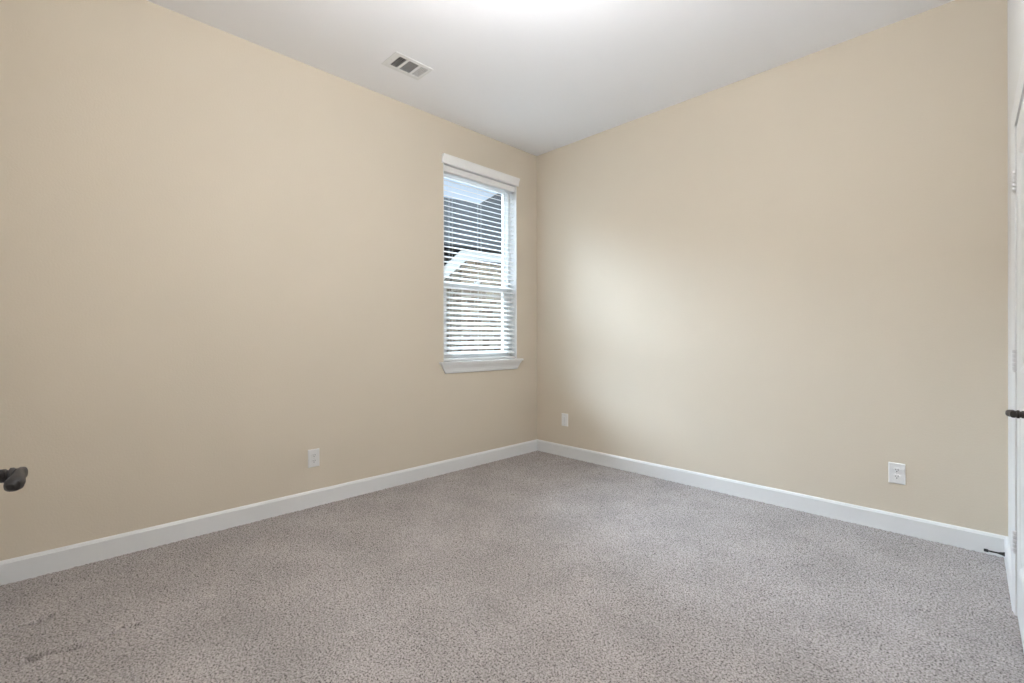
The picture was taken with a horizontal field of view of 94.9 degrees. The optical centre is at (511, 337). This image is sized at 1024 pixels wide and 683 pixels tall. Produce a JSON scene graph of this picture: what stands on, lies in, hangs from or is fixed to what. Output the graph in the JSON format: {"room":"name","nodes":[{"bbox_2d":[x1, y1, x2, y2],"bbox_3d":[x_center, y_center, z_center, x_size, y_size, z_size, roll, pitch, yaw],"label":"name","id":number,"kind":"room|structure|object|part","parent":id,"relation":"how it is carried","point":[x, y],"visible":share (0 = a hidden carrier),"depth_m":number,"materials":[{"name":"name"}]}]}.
{"room":"empty bedroom","nodes":[
{"label":"empty bedroom","id":0,"kind":"room"},
{"bbox_2d":[0,0,536,560],"bbox_3d":[-1.129,-0.379,3.608,4.060,3.190,0.160,0,0,-45],"label":"wall","id":1,"kind":"structure","parent":0,"point":[221,252],"depth_m":2.82,"materials":[{"name":"beige paint"}]},
{"bbox_2d":[0,439,536,585],"bbox_3d":[-1.087,1.115,3.524,3.800,0.122,0.016,0,0,-45],"label":"baseboard","id":2,"kind":"structure","parent":1,"relation":"attached to","point":[12,570],"depth_m":2.84,"materials":[{"name":"white paint"}]},
{"bbox_2d":[308,448,318,467],"bbox_3d":[-1.370,0.833,3.250,0.079,0.123,0.009,0,0,-45],"label":"power outlet","id":3,"kind":"object","parent":1,"relation":"attached to","point":[313,454],"visible":1,"depth_m":3.25,"materials":[{"name":"white plastic"}]},
{"bbox_2d":[439,163,523,373],"bbox_3d":[-0.306,-0.597,4.385,0.996,1.814,0.190,0,0,-45],"label":"window","id":4,"kind":"structure","parent":1,"relation":"in","point":[459,366],"depth_m":4.65,"materials":[{"name":"white plastic"}]},
{"bbox_3d":[-0.362,-0.962,4.436,0.812,1.003,0.024,0,0,-45],"label":"sash","id":5,"kind":"part","parent":4,"relation":"part of","materials":[{"name":"white plastic"}]},
{"bbox_3d":[-0.342,-0.167,4.416,0.812,0.672,0.026,0,0,-45],"label":"sash","id":6,"kind":"part","parent":4,"relation":"part of","materials":[{"name":"white plastic"}]},
{"bbox_3d":[-0.353,-0.647,4.427,0.892,1.713,0.065,0,0,-45],"label":"frame","id":7,"kind":"part","parent":4,"relation":"part of","materials":[{"name":"white plastic"}]},
{"bbox_2d":[442,153,519,360],"bbox_3d":[-0.286,-0.684,4.357,0.925,1.773,0.108,0,0,-45],"label":"window blind","id":8,"kind":"object","parent":4,"relation":"attached to","point":[448,159],"visible":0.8,"depth_m":4.33,"materials":[{"name":"white plastic"}]},
{"bbox_3d":[-0.302,0.194,4.377,0.870,0.018,0.052,0,0,-45],"label":"rail","id":9,"kind":"part","parent":8,"relation":"part of","materials":[{"name":"white plastic"}]},
{"bbox_3d":[-0.284,0.217,4.364,0.996,0.020,0.130,0,0,-45],"label":"sill","id":10,"kind":"part","parent":4,"relation":"part of","materials":[{"name":"white paint"}]},
{"bbox_2d":[0,450,1023,682],"bbox_3d":[0.087,1.194,2.263,3.905,0.066,3.465,0,0,-45],"label":"floor","id":11,"kind":"structure","parent":0,"point":[537,566],"depth_m":2.10,"materials":[{"name":"carpet"}]},
{"bbox_2d":[147,0,954,155],"bbox_3d":[0.114,-1.936,2.309,4.070,0.120,3.760,0,0,-45],"label":"ceiling","id":12,"kind":"structure","parent":0,"point":[534,77],"depth_m":3.01,"materials":[{"name":"paint"}]},
{"bbox_2d":[381,51,432,79],"bbox_3d":[-0.722,-1.932,3.248,0.293,0.126,0.193,0,0,-45],"label":"ceiling vent","id":13,"kind":"object","parent":12,"relation":"in","point":[397,61],"visible":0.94,"depth_m":3.27,"materials":[{"name":"white metal"}]},
{"bbox_2d":[537,0,1007,535],"bbox_3d":[1.572,-0.384,3.631,0.140,3.190,3.600,0,0,-45],"label":"wall","id":14,"kind":"structure","parent":0,"point":[792,276],"depth_m":3.12,"materials":[{"name":"beige paint"}]},
{"bbox_2d":[562,413,567,426],"bbox_3d":[0.515,0.804,4.599,0.009,0.123,0.079,0,0,-45],"label":"wall plate","id":15,"kind":"object","parent":14,"relation":"attached to","point":[564,416],"visible":1,"depth_m":4.59,"materials":[{"name":"white plastic"}]},
{"bbox_2d":[537,439,1006,556],"bbox_3d":[1.432,1.111,3.665,0.016,0.122,3.353,0,0,-45],"label":"baseboard","id":16,"kind":"structure","parent":14,"relation":"attached to","point":[960,537],"depth_m":3.13,"materials":[{"name":"white paint"}]},
{"bbox_2d":[888,462,905,484],"bbox_3d":[2.291,0.808,2.798,0.009,0.123,0.079,0,0,-45],"label":"power outlet","id":17,"kind":"object","parent":14,"relation":"attached to","point":[896,471],"visible":1,"depth_m":2.79,"materials":[{"name":"white plastic"}]},
{"bbox_2d":[893,474,899,478],"bbox_3d":[2.289,0.828,2.796,0.002,0.028,0.034,0,0,-45],"label":"receptacle","id":18,"kind":"object","parent":17,"relation":"attached to","point":[895,476],"depth_m":2.80,"materials":[{"name":"white plastic"}]},
{"bbox_2d":[893,468,899,472],"bbox_3d":[2.289,0.789,2.796,0.002,0.028,0.034,0,0,-45],"label":"receptacle","id":19,"kind":"object","parent":17,"relation":"attached to","point":[895,470],"depth_m":2.80,"materials":[{"name":"white plastic"}]},
{"bbox_2d":[1007,0,1023,553],"bbox_3d":[1.228,-0.383,0.963,0.130,3.190,4.100,0,0,44],"label":"wall","id":20,"kind":"structure","parent":0,"point":[1015,8],"depth_m":2.31,"materials":[{"name":"paint"}]},
{"bbox_2d":[984,549,1004,556],"bbox_3d":[2.506,1.115,2.443,0.077,0.021,0.021,0,0,44],"label":"door stop","id":21,"kind":"object","parent":20,"relation":"attached to","point":[985,550],"visible":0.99,"depth_m":2.43,"materials":[{"name":"brown metal"}]},
{"bbox_2d":[1004,536,1011,605],"bbox_3d":[1.213,1.111,1.050,0.016,0.122,4.000,0,0,44],"label":"baseboard","id":22,"kind":"structure","parent":20,"relation":"attached to","point":[1008,556],"depth_m":2.25,"materials":[{"name":"white paint"}]},
{"bbox_2d":[1005,97,1023,650],"bbox_3d":[1.808,0.140,1.673,0.094,2.018,0.821,0,0,44],"label":"door","id":23,"kind":"structure","parent":20,"relation":"in","point":[1018,174],"depth_m":1.83,"materials":[{"name":"white paint"}]},
{"bbox_3d":[1.558,0.237,1.467,0.024,0.026,0.080,0,0,44],"label":"lever","id":24,"kind":"part","parent":23,"relation":"part of","materials":[{"name":"brown metal"}]},
{"bbox_3d":[1.826,-0.306,1.649,0.035,0.875,0.583,0,0,44],"label":"panel","id":25,"kind":"part","parent":23,"relation":"part of","materials":[{"name":"white paint"}]},
{"bbox_3d":[1.827,0.594,1.649,0.035,0.665,0.583,0,0,44],"label":"panel","id":26,"kind":"part","parent":23,"relation":"part of","materials":[{"name":"white paint"}]},
{"bbox_2d":[1011,51,1023,615],"bbox_3d":[1.857,0.109,1.619,0.147,2.104,0.949,0,0,44],"label":"trim","id":27,"kind":"structure","parent":20,"relation":"attached to","point":[1019,95],"depth_m":1.97,"materials":[{"name":"white paint"}]},
{"label":"outside","id":28,"kind":"structure","parent":0,"visible":0},
{"bbox_3d":[-8.501,1.602,24.431,65.000,0.150,39.830,0,0,-45],"label":"ground","id":29,"kind":"structure","parent":28,"visible":0},
{"bbox_2d":[444,193,501,351],"bbox_3d":[-1.654,-2.836,18.027,21.200,8.706,13.100,0,0,-35],"label":"neighbor house","id":30,"kind":"structure","parent":29,"relation":"on","point":[490,199],"depth_m":11.25,"materials":[{"name":"beige brick"}]},
{"bbox_3d":[-0.785,0.113,0.431,0.147,2.104,0.949,0,0,-45],"label":"trim","id":31,"kind":"structure","parent":0,"visible":0},
{"bbox_2d":[0,467,27,491],"bbox_3d":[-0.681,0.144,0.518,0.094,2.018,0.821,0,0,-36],"label":"door handle","id":32,"kind":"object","parent":31,"relation":"attached to","point":[14,479],"depth_m":0.79,"materials":[{"name":"black metal"}]}
]}

